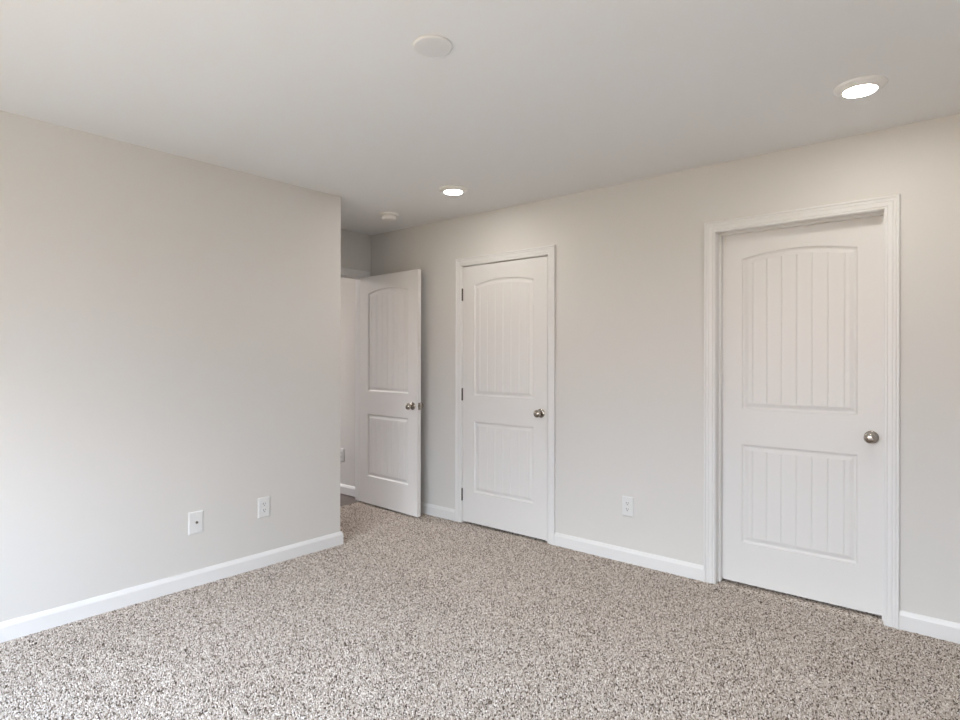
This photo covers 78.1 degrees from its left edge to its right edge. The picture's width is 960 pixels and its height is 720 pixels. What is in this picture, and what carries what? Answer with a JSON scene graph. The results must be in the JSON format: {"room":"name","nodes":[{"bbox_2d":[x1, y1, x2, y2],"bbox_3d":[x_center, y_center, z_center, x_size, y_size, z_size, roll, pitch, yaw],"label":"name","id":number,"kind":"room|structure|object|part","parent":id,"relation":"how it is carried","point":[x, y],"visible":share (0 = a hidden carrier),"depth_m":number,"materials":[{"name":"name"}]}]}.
{"room":"empty bedroom","nodes":[
{"label":"empty bedroom","id":0,"kind":"room"},
{"bbox_2d":[0,110,340,621],"bbox_3d":[-2.514,0.079,3.008,0.857,2.440,3.738,0,0,40],"label":"wall","id":1,"kind":"structure","parent":0,"point":[170,324],"depth_m":3.20,"materials":[{"name":"white paint"}]},
{"bbox_2d":[0,531,342,642],"bbox_3d":[-2.499,1.254,3.003,0.853,0.090,3.752,0,0,40],"label":"baseboard","id":2,"kind":"structure","parent":1,"relation":"attached to","point":[33,623],"depth_m":3.21,"materials":[{"name":"white wood"}]},
{"bbox_2d":[188,510,202,534],"bbox_3d":[-1.624,0.938,3.385,0.017,0.127,0.082,0,0,40],"label":"cable jack plate","id":3,"kind":"object","parent":1,"relation":"attached to","point":[195,519],"visible":1,"depth_m":3.38,"materials":[{"name":"white plastic"}]},
{"bbox_2d":[258,496,269,517],"bbox_3d":[-1.354,0.930,3.708,0.009,0.127,0.082,0,0,40],"label":"wall outlet","id":4,"kind":"object","parent":1,"relation":"attached to","point":[263,502],"visible":1,"depth_m":3.71,"materials":[{"name":"white plastic"}]},
{"bbox_2d":[341,229,370,275],"bbox_3d":[-2.571,0.079,3.692,0.115,2.440,4.706,0,0,40],"label":"wall","id":5,"kind":"structure","parent":0,"point":[355,247],"depth_m":5.31,"materials":[{"name":"white paint"}]},
{"bbox_2d":[341,267,369,500],"bbox_3d":[-1.366,0.248,5.114,0.151,2.105,0.935,0,0,40],"label":"door frame","id":6,"kind":"structure","parent":5,"relation":"attached to","point":[349,273],"depth_m":5.41,"materials":[{"name":"white wood"}]},
{"bbox_3d":[-1.135,0.249,5.490,0.018,2.105,0.062,0,0,40],"label":"casing","id":7,"kind":"part","parent":6,"relation":"part of","materials":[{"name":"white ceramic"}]},
{"bbox_3d":[-1.313,-0.773,5.071,0.018,0.062,0.935,0,0,40],"label":"head casing","id":8,"kind":"part","parent":6,"relation":"part of","materials":[{"name":"white wood"}]},
{"bbox_2d":[0,0,959,234],"bbox_3d":[-1.286,-1.189,3.236,7.250,0.100,5.930,0,0,40],"label":"ceiling","id":9,"kind":"structure","parent":0,"point":[530,100],"depth_m":2.44,"materials":[{"name":"white paint"}]},
{"bbox_2d":[379,212,397,220],"bbox_3d":[-0.714,-1.115,4.640,0.148,0.048,0.148,0,0,40],"label":"smoke detector","id":10,"kind":"object","parent":9,"relation":"attached to","point":[387,216],"visible":1,"depth_m":4.60,"materials":[{"name":"white plastic"}]},
{"bbox_2d":[413,35,451,56],"bbox_3d":[-0.172,-1.132,2.143,0.143,0.011,0.143,0,0,40],"label":"cover plate","id":11,"kind":"object","parent":9,"relation":"attached to","point":[426,45],"visible":1,"depth_m":2.13,"materials":[{"name":"white plastic"}]},
{"bbox_2d":[439,185,467,194],"bbox_3d":[-0.179,-1.125,3.959,0.192,0.026,0.192,0,0,40],"label":"recessed light","id":12,"kind":"object","parent":9,"relation":"in","point":[448,189],"visible":1,"depth_m":3.91,"materials":[{"name":"white plastic"}]},
{"bbox_2d":[833,75,887,97],"bbox_3d":[1.579,-1.122,2.457,0.192,0.026,0.192,0,0,40],"label":"recessed light","id":13,"kind":"object","parent":9,"relation":"in","point":[864,85],"visible":1,"depth_m":2.42,"materials":[{"name":"white plastic"}]},
{"bbox_2d":[0,493,959,719],"bbox_3d":[-1.291,1.353,3.236,7.250,0.096,5.930,0,0,40],"label":"floor","id":14,"kind":"structure","parent":0,"point":[424,617],"depth_m":2.67,"materials":[{"name":"beige carpet"}]},
{"bbox_2d":[340,113,959,622],"bbox_3d":[-0.060,0.083,4.723,7.000,2.440,0.115,0,0,40],"label":"wall","id":15,"kind":"structure","parent":0,"point":[629,382],"depth_m":3.64,"materials":[{"name":"white paint"}]},
{"bbox_2d":[340,448,343,461],"bbox_3d":[-1.343,0.929,5.729,0.082,0.127,0.009,0,0,40],"label":"wall outlet","id":16,"kind":"object","parent":15,"relation":"attached to","point":[341,449],"visible":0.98,"depth_m":5.72,"materials":[{"name":"white plastic"}]},
{"bbox_2d":[340,484,354,496],"bbox_3d":[-1.944,1.255,6.234,2.174,0.090,0.014,0,0,40],"label":"baseboard","id":17,"kind":"structure","parent":15,"relation":"attached to","point":[344,489],"depth_m":5.65,"materials":[{"name":"white wood"}]},
{"bbox_2d":[360,269,422,516],"bbox_3d":[-0.786,0.277,5.095,0.814,2.018,0.169,0,0,43],"label":"door","id":18,"kind":"structure","parent":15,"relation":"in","point":[391,405],"depth_m":5.05,"materials":[{"name":"white wood"}]},
{"bbox_3d":[-0.785,-0.165,5.095,0.559,0.900,0.035,0,0,43],"label":"panel","id":19,"kind":"part","parent":18,"relation":"part of","materials":[{"name":"white wood"}]},
{"bbox_3d":[-0.787,0.766,5.095,0.559,0.553,0.035,0,0,43],"label":"panel","id":20,"kind":"part","parent":18,"relation":"part of","materials":[{"name":"white wood"}]},
{"bbox_3d":[-0.576,0.387,4.825,0.055,0.055,0.062,0,0,43],"label":"knob","id":21,"kind":"part","parent":18,"relation":"part of","materials":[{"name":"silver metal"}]},
{"bbox_2d":[421,502,454,520],"bbox_3d":[-0.604,1.257,5.098,1.070,0.090,0.014,0,0,40],"label":"baseboard","id":22,"kind":"structure","parent":15,"relation":"attached to","point":[426,508],"depth_m":4.87,"materials":[{"name":"white wood"}]},
{"bbox_2d":[461,256,547,539],"bbox_3d":[0.178,0.279,4.469,0.814,2.018,0.169,0,0,40],"label":"door","id":23,"kind":"structure","parent":15,"relation":"in","point":[504,392],"depth_m":4.43,"materials":[{"name":"white wood"}]},
{"bbox_3d":[0.180,0.767,4.467,0.568,0.553,0.035,0,0,40],"label":"panel","id":24,"kind":"part","parent":23,"relation":"part of","materials":[{"name":"white wood"}]},
{"bbox_3d":[0.182,-0.163,4.467,0.568,0.900,0.035,0,0,40],"label":"panel","id":25,"kind":"part","parent":23,"relation":"part of","materials":[{"name":"white wood"}]},
{"bbox_3d":[0.413,0.388,4.201,0.055,0.055,0.062,0,0,40],"label":"knob","id":26,"kind":"part","parent":23,"relation":"part of","materials":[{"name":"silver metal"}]},
{"bbox_2d":[455,245,555,544],"bbox_3d":[0.201,0.251,4.490,0.943,2.105,0.133,0,0,40],"label":"door frame","id":27,"kind":"structure","parent":15,"relation":"attached to","point":[550,250],"depth_m":4.37,"materials":[{"name":"white wood"}]},
{"bbox_3d":[-0.172,0.251,4.731,0.062,2.105,0.018,0,0,40],"label":"casing","id":28,"kind":"part","parent":27,"relation":"part of","materials":[{"name":"white wood"}]},
{"bbox_3d":[0.166,-0.770,4.446,0.943,0.062,0.018,0,0,40],"label":"head casing","id":29,"kind":"part","parent":27,"relation":"part of","materials":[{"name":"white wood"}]},
{"bbox_3d":[0.500,0.252,4.161,0.062,2.105,0.018,0,0,40],"label":"casing","id":30,"kind":"part","parent":27,"relation":"part of","materials":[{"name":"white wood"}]},
{"bbox_2d":[622,496,633,516],"bbox_3d":[0.946,0.945,3.788,0.077,0.127,0.009,0,0,40],"label":"wall outlet","id":31,"kind":"object","parent":15,"relation":"attached to","point":[627,502],"visible":1,"depth_m":3.78,"materials":[{"name":"white plastic"}]},
{"bbox_2d":[554,532,703,580],"bbox_3d":[0.919,1.260,3.807,1.038,0.090,0.014,0,0,40],"label":"baseboard","id":32,"kind":"structure","parent":15,"relation":"attached to","point":[643,559],"depth_m":3.76,"materials":[{"name":"white wood"}]},
{"bbox_2d":[703,194,899,628],"bbox_3d":[1.711,0.254,3.210,0.939,2.105,0.133,0,0,40],"label":"door frame","id":33,"kind":"structure","parent":15,"relation":"attached to","point":[888,207],"depth_m":3.04,"materials":[{"name":"white wood"}]},
{"bbox_3d":[1.339,0.253,3.450,0.062,2.105,0.018,0,0,40],"label":"casing","id":34,"kind":"part","parent":33,"relation":"part of","materials":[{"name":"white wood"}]},
{"bbox_3d":[1.675,-0.767,3.166,0.939,0.062,0.018,0,0,40],"label":"head casing","id":35,"kind":"part","parent":33,"relation":"part of","materials":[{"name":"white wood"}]},
{"bbox_3d":[2.008,0.255,2.882,0.062,2.105,0.018,0,0,40],"label":"casing","id":36,"kind":"part","parent":33,"relation":"part of","materials":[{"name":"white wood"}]},
{"bbox_2d":[722,216,882,615],"bbox_3d":[1.742,0.284,3.247,0.803,2.022,0.169,0,0,40],"label":"door","id":37,"kind":"structure","parent":15,"relation":"in","point":[802,378],"depth_m":3.21,"materials":[{"name":"white wood"}]},
{"bbox_3d":[1.741,0.777,3.248,0.569,0.566,0.035,0,0,40],"label":"panel","id":38,"kind":"part","parent":37,"relation":"part of","materials":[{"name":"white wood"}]},
{"bbox_3d":[1.742,-0.160,3.248,0.569,0.900,0.035,0,0,40],"label":"panel","id":39,"kind":"part","parent":37,"relation":"part of","materials":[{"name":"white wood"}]},
{"bbox_3d":[1.971,0.398,2.984,0.055,0.055,0.062,0,0,40],"label":"knob","id":40,"kind":"part","parent":37,"relation":"part of","materials":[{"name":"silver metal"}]},
{"bbox_2d":[899,610,959,643],"bbox_3d":[2.299,1.263,2.637,0.701,0.090,0.014,0,0,40],"label":"baseboard","id":41,"kind":"structure","parent":15,"relation":"attached to","point":[941,629],"depth_m":2.78,"materials":[{"name":"white wood"}]}
]}

